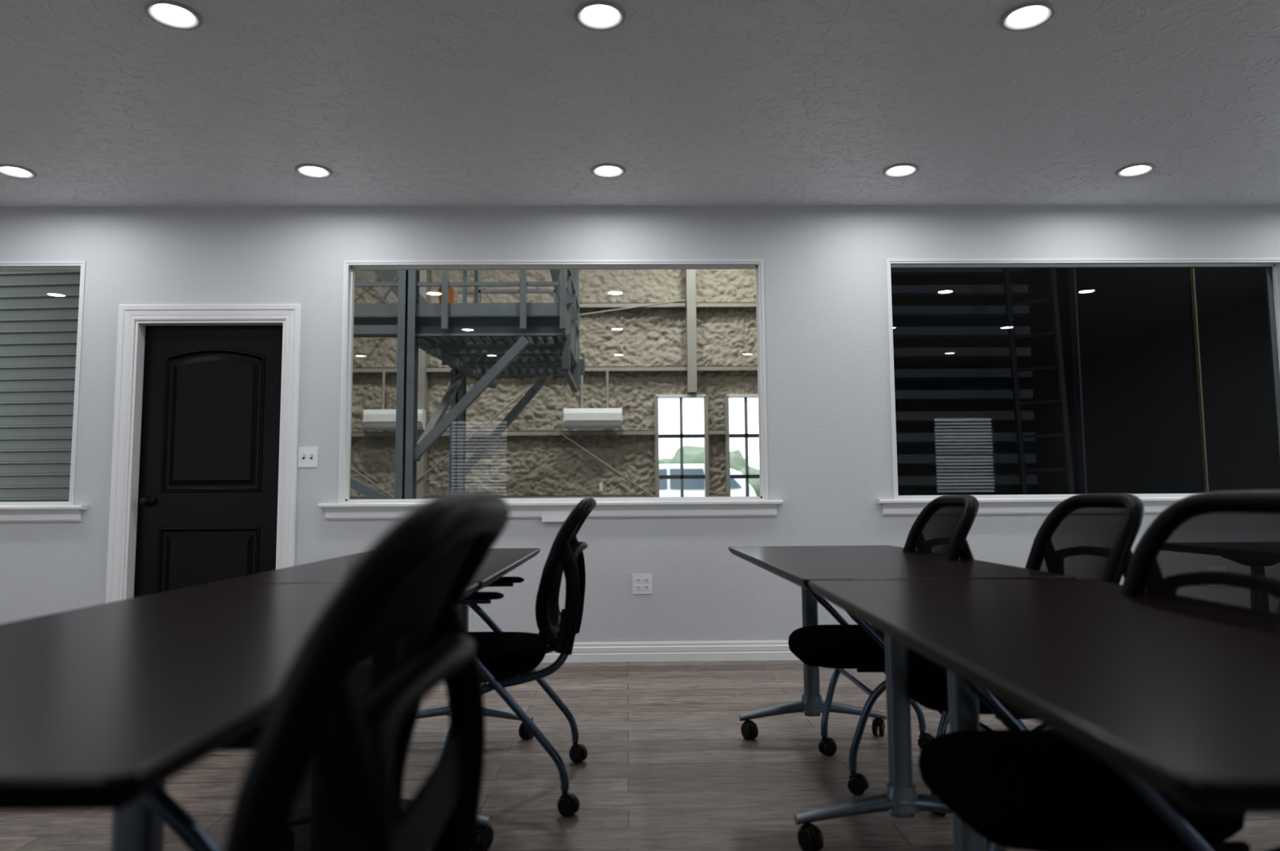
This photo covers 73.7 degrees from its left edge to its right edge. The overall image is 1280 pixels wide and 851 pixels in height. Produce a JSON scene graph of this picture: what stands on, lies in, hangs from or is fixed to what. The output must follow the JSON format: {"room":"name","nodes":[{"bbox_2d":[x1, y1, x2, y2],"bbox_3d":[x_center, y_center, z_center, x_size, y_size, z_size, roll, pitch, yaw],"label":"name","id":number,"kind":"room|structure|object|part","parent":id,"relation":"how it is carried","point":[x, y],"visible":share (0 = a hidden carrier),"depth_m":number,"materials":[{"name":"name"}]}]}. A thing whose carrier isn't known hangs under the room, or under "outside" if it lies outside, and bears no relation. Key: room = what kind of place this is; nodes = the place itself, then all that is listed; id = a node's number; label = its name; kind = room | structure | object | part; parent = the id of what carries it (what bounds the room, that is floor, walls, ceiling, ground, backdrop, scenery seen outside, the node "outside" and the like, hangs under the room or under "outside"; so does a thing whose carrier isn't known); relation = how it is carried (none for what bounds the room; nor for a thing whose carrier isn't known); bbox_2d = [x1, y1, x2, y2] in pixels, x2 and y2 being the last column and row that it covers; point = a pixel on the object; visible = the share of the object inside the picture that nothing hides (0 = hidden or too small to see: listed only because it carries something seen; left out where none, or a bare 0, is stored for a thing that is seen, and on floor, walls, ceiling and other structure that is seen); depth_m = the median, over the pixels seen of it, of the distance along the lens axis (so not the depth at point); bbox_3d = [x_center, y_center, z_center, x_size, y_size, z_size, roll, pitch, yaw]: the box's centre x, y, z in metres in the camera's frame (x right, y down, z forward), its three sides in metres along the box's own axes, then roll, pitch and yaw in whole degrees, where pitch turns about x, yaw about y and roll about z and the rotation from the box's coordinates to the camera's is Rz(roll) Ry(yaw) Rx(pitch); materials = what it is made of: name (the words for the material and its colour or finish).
{"room":"conference room","nodes":[
{"label":"conference room","id":0,"kind":"room"},
{"bbox_2d":[0,271,80,502],"bbox_3d":[-7.572,-0.468,7.286,6.123,4.192,0.030,-1,-5,4],"label":"wall","id":1,"kind":"structure","parent":0,"point":[39,309],"depth_m":7.12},
{"bbox_2d":[350,269,758,497],"bbox_3d":[-1.292,-0.919,13.066,6.650,6.000,0.188,0,-5,-1],"label":"wall","id":2,"kind":"structure","parent":0,"point":[513,465],"depth_m":13.04,"materials":[{"name":"beige stone"}]},
{"bbox_2d":[350,269,757,499],"bbox_3d":[-1.290,-0.928,12.961,6.650,6.000,0.260,0,-5,-1],"label":"framing","id":3,"kind":"object","parent":2,"relation":"attached to","point":[691,304],"visible":0.34,"depth_m":12.85,"materials":[{"name":"metal"}]},
{"bbox_2d":[363,408,425,430],"bbox_3d":[-3.625,-0.086,12.604,0.860,0.295,0.213,0,-5,-1],"label":"air conditioner","id":4,"kind":"object","parent":3,"relation":"attached to","point":[373,420],"visible":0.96,"depth_m":12.51,"materials":[{"name":"white plastic"}]},
{"bbox_2d":[381,370,608,490],"bbox_3d":[-2.155,0.080,12.709,3.384,1.800,0.059,0,-5,-1],"label":"conduit","id":5,"kind":"object","parent":3,"relation":"attached to","point":[601,484],"visible":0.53,"depth_m":12.75,"materials":[{"name":"metal"}]},
{"bbox_2d":[350,270,684,499],"bbox_3d":[-1.915,-0.738,12.784,5.212,3.821,0.028,0,-5,-1],"label":"rods","id":6,"kind":"object","parent":3,"relation":"attached to","point":[357,271],"visible":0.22,"depth_m":12.71,"materials":[{"name":"metal"}]},
{"bbox_2d":[563,408,622,429],"bbox_3d":[-0.695,-0.104,12.651,0.860,0.295,0.213,0,-5,-1],"label":"air conditioner","id":7,"kind":"object","parent":3,"relation":"attached to","point":[573,418],"visible":1,"depth_m":12.56,"materials":[{"name":"white plastic"}]},
{"bbox_2d":[653,394,709,497],"bbox_3d":[0.633,0.660,12.913,0.815,2.260,0.140,0,-5,-1],"label":"window","id":8,"kind":"structure","parent":3,"relation":"attached to","point":[705,436],"depth_m":12.90,"materials":[{"name":"metal"}]},
{"bbox_2d":[724,394,759,497],"bbox_3d":[1.620,0.654,12.929,0.650,2.260,0.140,0,-5,-1],"label":"window","id":9,"kind":"structure","parent":3,"relation":"attached to","point":[727,436],"depth_m":12.92,"materials":[{"name":"metal"}]},
{"bbox_2d":[0,0,1279,207],"bbox_3d":[-0.186,-1.723,1.603,12.340,0.120,7.540,0,-5,-1],"label":"ceiling","id":10,"kind":"structure","parent":0,"point":[406,103],"depth_m":3.88,"materials":[{"name":"white paint"}]},
{"bbox_2d":[0,164,36,178],"bbox_3d":[-3.378,-1.373,4.614,0.192,0.009,0.192,0,-5,-1],"label":"recessed light","id":11,"kind":"object","parent":10,"relation":"in","point":[12,171],"visible":1,"depth_m":4.62,"materials":[{"name":"grey plastic"}]},
{"bbox_2d":[143,0,202,30],"bbox_3d":[-1.720,-1.513,3.147,0.192,0.009,0.192,0,-5,-1],"label":"recessed light","id":12,"kind":"object","parent":10,"relation":"in","point":[168,13],"visible":1,"depth_m":3.14,"materials":[{"name":"grey plastic"}]},
{"bbox_2d":[294,164,332,178],"bbox_3d":[-1.774,-1.383,4.640,0.192,0.009,0.192,0,-5,-1],"label":"recessed light","id":13,"kind":"object","parent":10,"relation":"in","point":[312,171],"visible":1,"depth_m":4.64,"materials":[{"name":"grey plastic"}]},
{"bbox_2d":[573,0,626,30],"bbox_3d":[-0.148,-1.522,3.172,0.192,0.009,0.192,0,-5,-1],"label":"recessed light","id":14,"kind":"object","parent":10,"relation":"in","point":[595,15],"visible":1,"depth_m":3.17,"materials":[{"name":"grey plastic"}]},
{"bbox_2d":[591,163,626,177],"bbox_3d":[-0.174,-1.392,4.666,0.192,0.009,0.192,0,-5,-1],"label":"recessed light","id":15,"kind":"object","parent":10,"relation":"in","point":[605,170],"visible":1,"depth_m":4.66,"materials":[{"name":"grey plastic"}]},
{"bbox_2d":[882,163,919,177],"bbox_3d":[1.433,-1.402,4.692,0.192,0.009,0.192,0,-5,-1],"label":"recessed light","id":16,"kind":"object","parent":10,"relation":"in","point":[900,170],"visible":1,"depth_m":4.69,"materials":[{"name":"grey plastic"}]},
{"bbox_2d":[999,0,1055,31],"bbox_3d":[1.451,-1.532,3.198,0.192,0.009,0.192,0,-5,-1],"label":"recessed light","id":17,"kind":"object","parent":10,"relation":"in","point":[1030,15],"visible":1,"depth_m":3.19,"materials":[{"name":"grey plastic"}]},
{"bbox_2d":[1115,163,1155,177],"bbox_3d":[2.736,-1.409,4.713,0.192,0.009,0.192,0,-5,-1],"label":"recessed light","id":18,"kind":"object","parent":10,"relation":"in","point":[1138,169],"visible":1,"depth_m":4.71,"materials":[{"name":"grey plastic"}]},
{"bbox_2d":[0,204,1279,642],"bbox_3d":[-0.234,0.023,5.175,12.100,2.740,0.120,0,-5,-1],"label":"wall","id":19,"kind":"structure","parent":0,"point":[828,422],"depth_m":5.16,"materials":[{"name":"paint"}]},
{"bbox_2d":[0,261,85,506],"bbox_3d":[-4.616,-0.249,5.126,2.550,1.468,0.128,0,-5,-1],"label":"window","id":20,"kind":"structure","parent":19,"relation":"in","point":[5,266],"depth_m":5.11,"materials":[{"name":"white"}]},
{"bbox_2d":[0,505,87,522],"bbox_3d":[-4.619,0.522,4.974,2.728,0.095,0.056,0,-5,-1],"label":"trim","id":21,"kind":"structure","parent":19,"relation":"attached to","point":[37,513],"depth_m":5.00,"materials":[{"name":"white"}]},
{"bbox_2d":[105,303,302,603],"bbox_3d":[-2.576,0.386,5.105,0.900,2.040,0.122,0,-5,-1],"label":"door frame","id":22,"kind":"structure","parent":19,"relation":"attached to","point":[140,326],"depth_m":5.10,"materials":[{"name":"white wood"}]},
{"bbox_2d":[133,325,282,597],"bbox_3d":[-2.576,0.393,5.107,0.856,2.014,0.108,0,-5,-1],"label":"leaf","id":23,"kind":"object","parent":19,"relation":"attached to","point":[209,463],"depth_m":5.14,"materials":[{"name":"black wood"}]},
{"bbox_3d":[-2.938,0.451,5.076,0.064,0.064,0.068,0,-5,-1],"label":"knob","id":24,"kind":"part","parent":23,"relation":"part of","materials":[{"name":"black metal"}]},
{"bbox_2d":[297,447,317,467],"bbox_3d":[-1.974,0.187,5.065,0.116,0.120,0.016,0,-5,-1],"label":"light switch","id":25,"kind":"object","parent":19,"relation":"attached to","point":[307,456],"visible":1,"depth_m":5.07,"materials":[{"name":"white plastic"}]},
{"bbox_2d":[318,500,782,519],"bbox_3d":[-0.520,0.498,5.040,2.728,0.095,0.056,0,-5,-1],"label":"trim","id":26,"kind":"structure","parent":19,"relation":"attached to","point":[704,508],"depth_m":5.04,"materials":[{"name":"white wood"}]},
{"bbox_2d":[337,258,768,503],"bbox_3d":[-0.517,-0.274,5.192,2.550,1.468,0.128,0,-5,-1],"label":"window","id":27,"kind":"structure","parent":19,"relation":"in","point":[349,266],"depth_m":5.18,"materials":[{"name":"white"}]},
{"bbox_2d":[542,514,568,522],"bbox_3d":[-0.483,0.546,5.037,0.190,0.047,0.024,0,-5,-1],"label":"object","id":28,"kind":"object","parent":19,"relation":"attached to","point":[545,517],"visible":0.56,"depth_m":5.02,"materials":[{"name":"white plastic"}]},
{"bbox_2d":[632,573,652,594],"bbox_3d":[0.014,0.936,5.034,0.116,0.116,0.009,0,-5,-1],"label":"power outlet","id":29,"kind":"object","parent":19,"relation":"attached to","point":[642,584],"visible":1,"depth_m":5.03,"materials":[{"name":"white plastic"}]},
{"bbox_2d":[541,640,799,662],"bbox_3d":[-0.223,1.326,4.992,12.100,0.112,0.018,0,-5,-1],"label":"baseboard","id":30,"kind":"structure","parent":19,"relation":"attached to","point":[721,651],"depth_m":4.99,"materials":[{"name":"white wood"}]},
{"bbox_2d":[877,497,1185,515],"bbox_3d":[2.747,0.478,5.093,2.657,0.095,0.056,0,-5,-1],"label":"trim","id":31,"kind":"structure","parent":19,"relation":"attached to","point":[1151,504],"depth_m":5.08,"materials":[{"name":"white wood"}]},
{"bbox_2d":[885,257,1279,499],"bbox_3d":[2.750,-0.293,5.245,2.479,1.468,0.128,0,-5,-1],"label":"window","id":32,"kind":"structure","parent":19,"relation":"in","point":[1272,265],"depth_m":5.26,"materials":[{"name":"white wood"}]},
{"bbox_2d":[0,660,1279,850],"bbox_3d":[-0.165,1.116,1.356,12.340,0.100,7.540,0,-5,-1],"label":"floor","id":33,"kind":"structure","parent":0,"point":[668,766],"depth_m":2.96,"materials":[{"name":"wood"}]},
{"bbox_2d":[0,582,478,850],"bbox_3d":[-0.738,0.698,1.353,0.700,0.740,1.520,0,-5,-1],"label":"folding table","id":34,"kind":"object","parent":33,"relation":"on","point":[102,706],"visible":0.73,"depth_m":0.98,"materials":[{"name":"brown laminate"}]},
{"bbox_2d":[141,491,510,850],"bbox_3d":[-0.447,0.543,0.813,0.621,0.952,0.592,0,-5,-1],"label":"office chair","id":35,"kind":"object","parent":33,"relation":"on","point":[325,771],"visible":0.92,"depth_m":0.69,"materials":[{"name":"black plastic"}]},
{"bbox_2d":[207,548,540,850],"bbox_3d":[-0.759,0.830,2.867,0.700,0.740,1.500,0,-5,-1],"label":"folding table","id":36,"kind":"object","parent":33,"relation":"on","point":[499,562],"visible":0.24,"depth_m":2.57,"materials":[{"name":"brown laminate"}]},
{"bbox_2d":[440,497,596,817],"bbox_3d":[-0.454,0.721,2.866,0.621,0.952,0.592,0,-5,-1],"label":"office chair","id":37,"kind":"object","parent":33,"relation":"on","point":[502,657],"visible":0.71,"depth_m":2.67,"materials":[{"name":"black plastic"}]},
{"bbox_2d":[788,494,978,795],"bbox_3d":[0.844,0.721,2.976,0.621,0.952,0.592,0,-5,-1],"label":"office chair","id":38,"kind":"object","parent":33,"relation":"on","point":[942,528],"visible":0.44,"depth_m":2.90,"materials":[{"name":"black plastic"}]},
{"bbox_2d":[728,545,1075,850],"bbox_3d":[0.746,0.820,2.877,0.700,0.740,1.520,0,-5,-1],"label":"folding table","id":39,"kind":"object","parent":33,"relation":"on","point":[799,566],"visible":0.77,"depth_m":2.33,"materials":[{"name":"brown laminate"}]},
{"bbox_2d":[908,493,1144,850],"bbox_3d":[1.043,0.668,2.382,0.621,0.952,0.592,0,-5,-1],"label":"office chair","id":40,"kind":"object","parent":33,"relation":"on","point":[1087,536],"visible":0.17,"depth_m":2.38,"materials":[{"name":"black plastic"}]},
{"bbox_2d":[808,578,1279,850],"bbox_3d":[0.755,0.685,1.329,0.700,0.740,1.520,0,-5,1],"label":"folding table","id":41,"kind":"object","parent":33,"relation":"on","point":[1182,699],"visible":0.94,"depth_m":1.05,"materials":[{"name":"brown laminate"}]},
{"bbox_2d":[918,489,1279,850],"bbox_3d":[0.847,0.595,1.522,0.621,0.952,0.592,0,-5,-1],"label":"office chair","id":42,"kind":"object","parent":33,"relation":"on","point":[1016,788],"visible":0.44,"depth_m":1.49,"materials":[{"name":"black fabric"}]},
{"bbox_2d":[890,268,1037,495],"bbox_3d":[2.398,-0.691,7.597,2.150,4.545,0.060,0,-5,-1],"label":"wall","id":43,"kind":"structure","parent":0,"point":[956,433],"depth_m":7.58,"materials":[{"name":"black"}]},
{"bbox_2d":[1024,267,1279,494],"bbox_3d":[6.172,-0.684,7.736,5.400,4.500,0.100,0,-5,-1],"label":"wall panel","id":44,"kind":"object","parent":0,"point":[1141,420],"depth_m":7.64,"materials":[{"name":"black"}]},
{"bbox_2d":[1067,268,1087,494],"bbox_3d":[3.881,-0.680,7.599,0.015,4.500,0.100,0,-5,-1],"label":"trim","id":45,"kind":"structure","parent":44,"relation":"attached to","point":[1071,272],"depth_m":7.56,"materials":[{"name":"black"}]},
{"bbox_2d":[1190,267,1208,492],"bbox_3d":[4.995,-0.684,7.647,0.013,4.500,0.040,0,-5,-1],"label":"trim","id":46,"kind":"structure","parent":44,"relation":"attached to","point":[1192,269],"depth_m":7.62,"materials":[{"name":"brown metal"}]},
{"bbox_3d":[-1.637,1.821,9.112,21.000,0.100,8.080,0,-5,-1],"label":"floor","id":47,"kind":"structure","parent":0,"visible":0},
{"bbox_2d":[350,269,584,499],"bbox_3d":[-2.579,-0.984,9.783,3.770,5.620,2.570,0,-5,-1],"label":"metal staircase","id":48,"kind":"structure","parent":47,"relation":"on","point":[483,349],"depth_m":8.62,"materials":[{"name":"grey metal"}]},
{"bbox_2d":[438,286,454,302],"bbox_3d":[-2.077,-1.398,9.165,0.160,0.350,0.080,0,-5,-1],"label":"harness","id":49,"kind":"object","parent":48,"relation":"attached to","point":[451,292],"visible":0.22,"depth_m":9.13,"materials":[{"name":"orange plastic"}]},
{"bbox_2d":[1002,268,1075,494],"bbox_3d":[3.422,-0.151,7.295,0.516,3.401,0.122,-4,-6,33],"label":"ladder","id":50,"kind":"object","parent":47,"relation":"on","point":[1056,333],"visible":0.54,"depth_m":7.30,"materials":[{"name":"black metal"}]},
{"label":"outside","id":51,"kind":"structure","parent":0,"visible":0},
{"bbox_3d":[-0.798,5.544,51.357,120.000,0.150,76.700,0,-5,-1],"label":"ground","id":52,"kind":"structure","parent":51,"visible":0},
{"bbox_2d":[658,464,756,497],"bbox_3d":[0.482,1.960,21.923,4.850,1.868,1.940,0,-5,-1],"label":"car","id":53,"kind":"object","parent":52,"relation":"on","point":[668,487],"visible":0.02,"depth_m":21.07,"materials":[{"name":"white paint"}]},
{"bbox_2d":[658,445,759,496],"bbox_3d":[3.181,2.864,45.772,71.481,6.217,7.577,0,-5,-1],"label":"trees","id":54,"kind":"object","parent":52,"relation":"on","point":[692,455],"visible":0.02,"depth_m":44.62,"materials":[{"name":"green plant"}]}
]}

